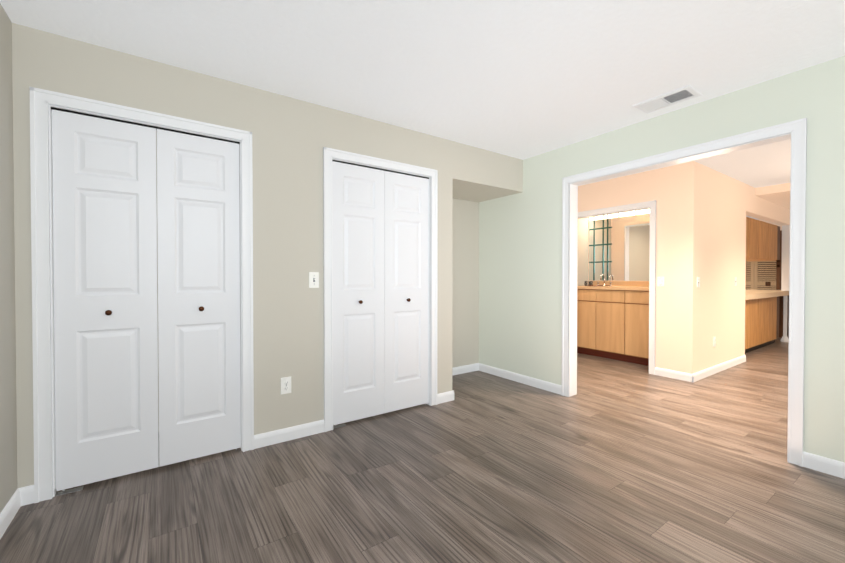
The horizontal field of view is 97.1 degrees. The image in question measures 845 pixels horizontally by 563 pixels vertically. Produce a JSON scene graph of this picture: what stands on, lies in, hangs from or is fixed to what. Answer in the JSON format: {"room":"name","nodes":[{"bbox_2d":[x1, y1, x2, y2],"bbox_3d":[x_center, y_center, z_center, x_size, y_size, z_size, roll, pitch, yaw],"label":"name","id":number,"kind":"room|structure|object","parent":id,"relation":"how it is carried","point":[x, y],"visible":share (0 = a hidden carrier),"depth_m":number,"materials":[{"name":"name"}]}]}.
{"room":"empty bedroom","nodes":[
{"label":"empty bedroom","id":0,"kind":"room"},
{"bbox_2d":[0,3,17,512],"bbox_3d":[-1.105,-0.059,0.410,0.120,2.440,5.130,0,1,-35],"label":"wall","id":1,"kind":"structure","parent":0,"point":[8,448],"depth_m":1.79,"materials":[{"name":"grey paint"}]},
{"bbox_2d":[0,486,28,538],"bbox_3d":[-0.847,1.118,0.183,0.030,0.090,4.200,0,1,-35],"label":"baseboard","id":2,"kind":"structure","parent":1,"relation":"attached to","point":[21,496],"depth_m":1.80,"materials":[{"name":"white wood"}]},
{"bbox_2d":[12,23,452,487],"bbox_3d":[-0.917,-0.086,2.741,2.854,2.440,0.100,0,1,-35],"label":"wall","id":3,"kind":"structure","parent":0,"point":[292,138],"depth_m":2.58,"materials":[{"name":"beige paint"}]},
{"bbox_2d":[29,86,253,503],"bbox_3d":[-1.600,0.074,2.254,1.046,2.131,0.122,0,1,-35],"label":"trim","id":4,"kind":"structure","parent":3,"relation":"attached to","point":[43,103],"depth_m":1.96,"materials":[{"name":"white wood"}]},
{"bbox_2d":[52,109,240,495],"bbox_3d":[-1.586,0.117,2.232,0.897,2.047,0.066,0,1,-35],"label":"bifold closet door","id":5,"kind":"structure","parent":3,"relation":"in","point":[118,217],"depth_m":2.19,"materials":[{"name":"white wood"}]},
{"bbox_2d":[281,376,290,393],"bbox_3d":[-0.967,0.742,2.648,0.072,0.116,0.010,0,1,-35],"label":"outlet","id":6,"kind":"object","parent":3,"relation":"attached to","point":[285,385],"visible":1,"depth_m":2.65,"materials":[{"name":"white plastic"}]},
{"bbox_2d":[254,419,324,448],"bbox_3d":[-0.941,1.090,2.668,0.494,0.090,0.014,0,1,-35],"label":"baseboard","id":7,"kind":"structure","parent":3,"relation":"attached to","point":[303,430],"depth_m":2.65,"materials":[{"name":"white wood"}]},
{"bbox_2d":[309,272,318,287],"bbox_3d":[-0.799,-0.008,2.753,0.072,0.116,0.017,0,1,-35],"label":"toggle switch","id":8,"kind":"object","parent":3,"relation":"attached to","point":[313,279],"visible":1,"depth_m":2.75,"materials":[{"name":"white plastic"}]},
{"bbox_2d":[332,161,428,428],"bbox_3d":[-0.318,0.107,3.115,0.908,2.047,0.066,0,1,-35],"label":"bifold closet door","id":9,"kind":"structure","parent":3,"relation":"in","point":[380,291],"depth_m":3.08,"materials":[{"name":"white wood"}]},
{"bbox_2d":[323,147,437,431],"bbox_3d":[-0.332,0.064,3.138,1.057,2.131,0.122,0,1,-35],"label":"trim","id":10,"kind":"structure","parent":3,"relation":"attached to","point":[330,155],"depth_m":2.92,"materials":[{"name":"white wood"}]},
{"bbox_2d":[437,390,453,400],"bbox_3d":[0.104,1.078,3.798,0.014,0.090,0.674,0,1,-35],"label":"baseboard","id":11,"kind":"structure","parent":3,"relation":"attached to","point":[449,395],"depth_m":3.49,"materials":[{"name":"white wood"}]},
{"bbox_2d":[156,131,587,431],"bbox_3d":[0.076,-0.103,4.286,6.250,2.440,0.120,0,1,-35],"label":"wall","id":12,"kind":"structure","parent":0,"point":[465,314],"depth_m":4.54,"materials":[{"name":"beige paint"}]},
{"bbox_2d":[452,363,477,375],"bbox_3d":[0.284,1.071,4.362,0.956,0.090,0.014,0,1,-35],"label":"baseboard","id":13,"kind":"structure","parent":12,"relation":"attached to","point":[472,367],"depth_m":4.51,"materials":[{"name":"white wood"}]},
{"bbox_2d":[0,338,844,562],"bbox_3d":[3.288,1.167,4.283,11.740,0.100,6.440,0,1,-35],"label":"floor","id":14,"kind":"structure","parent":0,"point":[614,461],"depth_m":2.02,"materials":[{"name":"laminate"}]},
{"bbox_2d":[577,274,648,365],"bbox_3d":[2.815,0.501,5.359,0.513,1.208,1.230,0,1,-35],"label":"bathroom vanity","id":15,"kind":"object","parent":14,"relation":"on","point":[612,319],"visible":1,"depth_m":5.21,"materials":[{"name":"brown wood"}]},
{"bbox_2d":[745,301,748,352],"bbox_3d":[4.449,0.683,5.604,0.511,0.840,0.550,0,1,-35],"label":"base cabinet","id":16,"kind":"object","parent":14,"relation":"on","point":[746,302],"depth_m":5.51,"materials":[{"name":"brown wood"}]},
{"bbox_2d":[749,297,760,351],"bbox_3d":[4.868,0.679,5.896,0.511,0.840,0.550,0,1,-35],"label":"base cabinet","id":17,"kind":"object","parent":14,"relation":"on","point":[754,306],"depth_m":5.73,"materials":[{"name":"brown wood"}]},
{"bbox_2d":[745,289,788,300],"bbox_3d":[5.491,0.217,6.319,3.045,0.076,0.700,0,1,-35],"label":"countertop","id":18,"kind":"structure","parent":17,"relation":"on","point":[750,294],"depth_m":5.94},
{"bbox_2d":[745,261,775,289],"bbox_3d":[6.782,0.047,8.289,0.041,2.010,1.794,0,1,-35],"label":"backsplash","id":19,"kind":"structure","parent":18,"relation":"on","point":[760,275],"depth_m":7.83,"materials":[{"name":"beige tile"}]},
{"bbox_2d":[781,225,789,290],"bbox_3d":[6.441,-0.404,6.596,0.140,1.150,0.110,0,1,-35],"label":"post","id":20,"kind":"object","parent":18,"relation":"on","point":[785,257],"visible":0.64,"depth_m":6.56,"materials":[{"name":"white paint"}]},
{"bbox_2d":[761,297,768,346],"bbox_3d":[5.287,0.676,6.188,0.511,0.840,0.550,0,1,-35],"label":"base cabinet","id":21,"kind":"object","parent":14,"relation":"on","point":[761,318],"depth_m":6.02,"materials":[{"name":"brown wood"}]},
{"bbox_2d":[769,297,776,344],"bbox_3d":[5.707,0.673,6.480,0.512,0.840,0.550,0,1,-35],"label":"base cabinet","id":22,"kind":"object","parent":14,"relation":"on","point":[772,300],"depth_m":6.28,"materials":[{"name":"brown wood"}]},
{"bbox_2d":[777,297,780,340],"bbox_3d":[6.042,0.670,6.732,0.315,0.840,0.520,0,1,-35],"label":"base cabinet","id":23,"kind":"object","parent":14,"relation":"on","point":[778,298],"depth_m":6.57,"materials":[{"name":"brown wood"}]},
{"bbox_2d":[776,230,788,337],"bbox_3d":[7.358,0.057,7.433,1.194,2.050,0.223,0,1,-35],"label":"pantry","id":24,"kind":"object","parent":14,"relation":"on","point":[778,273],"visible":0.17,"depth_m":7.13,"materials":[{"name":"brown wood"}]},
{"bbox_2d":[0,0,844,219],"bbox_3d":[3.288,-1.373,4.254,11.740,0.100,6.440,0,1,-35],"label":"ceiling","id":25,"kind":"structure","parent":0,"point":[522,79],"depth_m":2.11,"materials":[{"name":"white paint"}]},
{"bbox_2d":[633,85,701,113],"bbox_3d":[1.758,-1.300,2.689,0.220,0.010,0.360,0,1,-35],"label":"ceiling vent","id":26,"kind":"object","parent":25,"relation":"in","point":[679,95],"visible":1,"depth_m":2.67,"materials":[{"name":"white metal"}]},
{"bbox_2d":[453,141,522,201],"bbox_3d":[0.492,-1.146,4.070,0.991,0.350,0.690,0,1,-35],"label":"soffit","id":27,"kind":"structure","parent":0,"point":[480,175],"depth_m":3.82,"materials":[{"name":"beige paint"}]},
{"bbox_2d":[588,218,591,280],"bbox_3d":[2.707,-0.123,6.082,0.120,2.440,2.560,0,1,-35],"label":"wall","id":28,"kind":"structure","parent":0,"point":[588,250],"depth_m":6.02,"materials":[{"name":"beige paint"}]},
{"bbox_2d":[589,209,649,280],"bbox_3d":[3.029,-0.530,5.497,0.012,1.054,1.226,0,1,-35],"label":"vanity mirror","id":29,"kind":"object","parent":28,"relation":"attached to","point":[618,246],"visible":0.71,"depth_m":5.59,"materials":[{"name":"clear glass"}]},
{"bbox_2d":[578,164,681,371],"bbox_3d":[2.506,-0.110,4.918,0.120,2.440,1.620,0,1,-35],"label":"wall","id":30,"kind":"structure","parent":0,"point":[661,187],"depth_m":4.37,"materials":[{"name":"beige paint"}]},
{"bbox_2d":[578,200,655,374],"bbox_3d":[2.472,0.074,4.951,0.142,2.071,1.192,0,1,-35],"label":"door frame","id":31,"kind":"structure","parent":30,"relation":"attached to","point":[651,205],"depth_m":4.46,"materials":[{"name":"white wood"}]},
{"bbox_2d":[657,277,663,285],"bbox_3d":[2.798,0.006,4.387,0.009,0.116,0.072,0,1,-35],"label":"rocker light switch","id":32,"kind":"object","parent":30,"relation":"attached to","point":[660,281],"visible":1,"depth_m":4.38,"materials":[{"name":"white plastic"}]},
{"bbox_2d":[655,367,689,381],"bbox_3d":[2.866,1.072,4.298,0.014,0.090,0.349,0,1,-35],"label":"baseboard","id":33,"kind":"structure","parent":30,"relation":"attached to","point":[673,374],"depth_m":4.28,"materials":[{"name":"white wood"}]},
{"bbox_2d":[479,56,844,462],"bbox_3d":[2.124,-0.085,2.659,0.060,2.440,4.890,0,1,-35],"label":"wall","id":34,"kind":"structure","parent":0,"point":[520,283],"depth_m":2.78,"materials":[{"name":"green paint"}]},
{"bbox_2d":[478,363,560,394],"bbox_3d":[1.037,1.073,4.167,0.014,0.090,1.194,0,1,-35],"label":"baseboard","id":35,"kind":"structure","parent":34,"relation":"attached to","point":[548,386],"depth_m":4.09,"materials":[{"name":"white wood"}]},
{"bbox_2d":[561,118,806,466],"bbox_3d":[1.906,0.066,3.008,0.142,2.131,1.684,0,1,-35],"label":"trim","id":36,"kind":"structure","parent":34,"relation":"attached to","point":[795,131],"depth_m":2.44,"materials":[{"name":"white wood"}]},
{"bbox_2d":[803,451,844,478],"bbox_3d":[2.907,1.104,1.483,0.014,0.090,1.982,0,1,-35],"label":"baseboard","id":37,"kind":"structure","parent":34,"relation":"attached to","point":[836,468],"depth_m":2.22,"materials":[{"name":"white wood"}]},
{"bbox_2d":[680,161,789,373],"bbox_3d":[5.449,-0.121,5.907,6.080,2.440,0.120,0,1,-35],"label":"wall","id":38,"kind":"structure","parent":0,"point":[717,207],"depth_m":4.47,"materials":[{"name":"beige paint"}]},
{"bbox_2d":[697,277,699,286],"bbox_3d":[3.108,0.013,4.195,0.072,0.116,0.017,0,1,-35],"label":"toggle","id":39,"kind":"object","parent":38,"relation":"attached to","point":[698,281],"visible":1,"depth_m":4.19,"materials":[{"name":"white plastic"}]},
{"bbox_2d":[713,337,715,346],"bbox_3d":[3.516,0.735,4.492,0.072,0.116,0.010,0,1,-35],"label":"outlet","id":40,"kind":"object","parent":38,"relation":"attached to","point":[714,341],"visible":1,"depth_m":4.49,"materials":[{"name":"white plastic"}]},
{"bbox_2d":[690,355,745,381],"bbox_3d":[3.717,1.068,4.633,1.794,0.090,0.014,0,1,-35],"label":"baseboard","id":41,"kind":"structure","parent":38,"relation":"attached to","point":[696,376],"depth_m":4.51,"materials":[{"name":"white wood"}]},
{"bbox_2d":[746,217,749,260],"bbox_3d":[4.500,-0.642,5.515,0.511,0.610,0.370,0,1,-35],"label":"upper cabinet","id":42,"kind":"object","parent":38,"relation":"attached to","point":[747,218],"depth_m":5.50,"materials":[{"name":"brown wood"}]},
{"bbox_2d":[750,218,761,260],"bbox_3d":[4.919,-0.645,5.807,0.511,0.610,0.370,0,1,-35],"label":"upper cabinet","id":43,"kind":"object","parent":38,"relation":"attached to","point":[755,225],"depth_m":5.72,"materials":[{"name":"brown wood"}]},
{"bbox_2d":[762,221,769,260],"bbox_3d":[5.339,-0.649,6.099,0.511,0.610,0.370,0,1,-35],"label":"upper cabinet","id":44,"kind":"object","parent":38,"relation":"attached to","point":[762,241],"depth_m":6.02,"materials":[{"name":"brown wood"}]},
{"bbox_2d":[770,224,777,260],"bbox_3d":[5.758,-0.652,6.392,0.512,0.610,0.370,0,1,-35],"label":"upper cabinet","id":45,"kind":"object","parent":38,"relation":"attached to","point":[773,228],"depth_m":6.28,"materials":[{"name":"brown wood"}]},
{"bbox_2d":[778,226,779,259],"bbox_3d":[6.093,-0.665,6.643,0.315,0.590,0.340,0,1,-35],"label":"upper cabinet","id":46,"kind":"object","parent":38,"relation":"attached to","point":[778,226],"depth_m":6.55,"materials":[{"name":"brown wood"}]},
{"bbox_2d":[758,219,781,230],"bbox_3d":[8.055,-0.140,7.589,0.120,2.440,6.200,0,1,-35],"label":"wall","id":47,"kind":"structure","parent":0,"point":[772,223],"depth_m":8.11,"materials":[{"name":"beige paint"}]},
{"bbox_2d":[755,183,789,208],"bbox_3d":[7.277,-1.278,5.176,3.900,0.110,3.150,0,1,-35],"label":"ceiling soffit","id":48,"kind":"structure","parent":0,"point":[778,194],"depth_m":5.31,"materials":[{"name":"beige paint"}]},
{"bbox_3d":[2.173,-0.085,2.693,0.060,2.440,4.890,0,1,-35],"label":"wall","id":49,"kind":"structure","parent":0,"visible":0},
{"bbox_2d":[576,186,577,393],"bbox_3d":[1.972,0.065,3.054,0.021,2.131,1.684,0,1,-35],"label":"trim","id":50,"kind":"structure","parent":49,"relation":"attached to","point":[577,242],"depth_m":3.69,"materials":[{"name":"white wood"}]}
]}

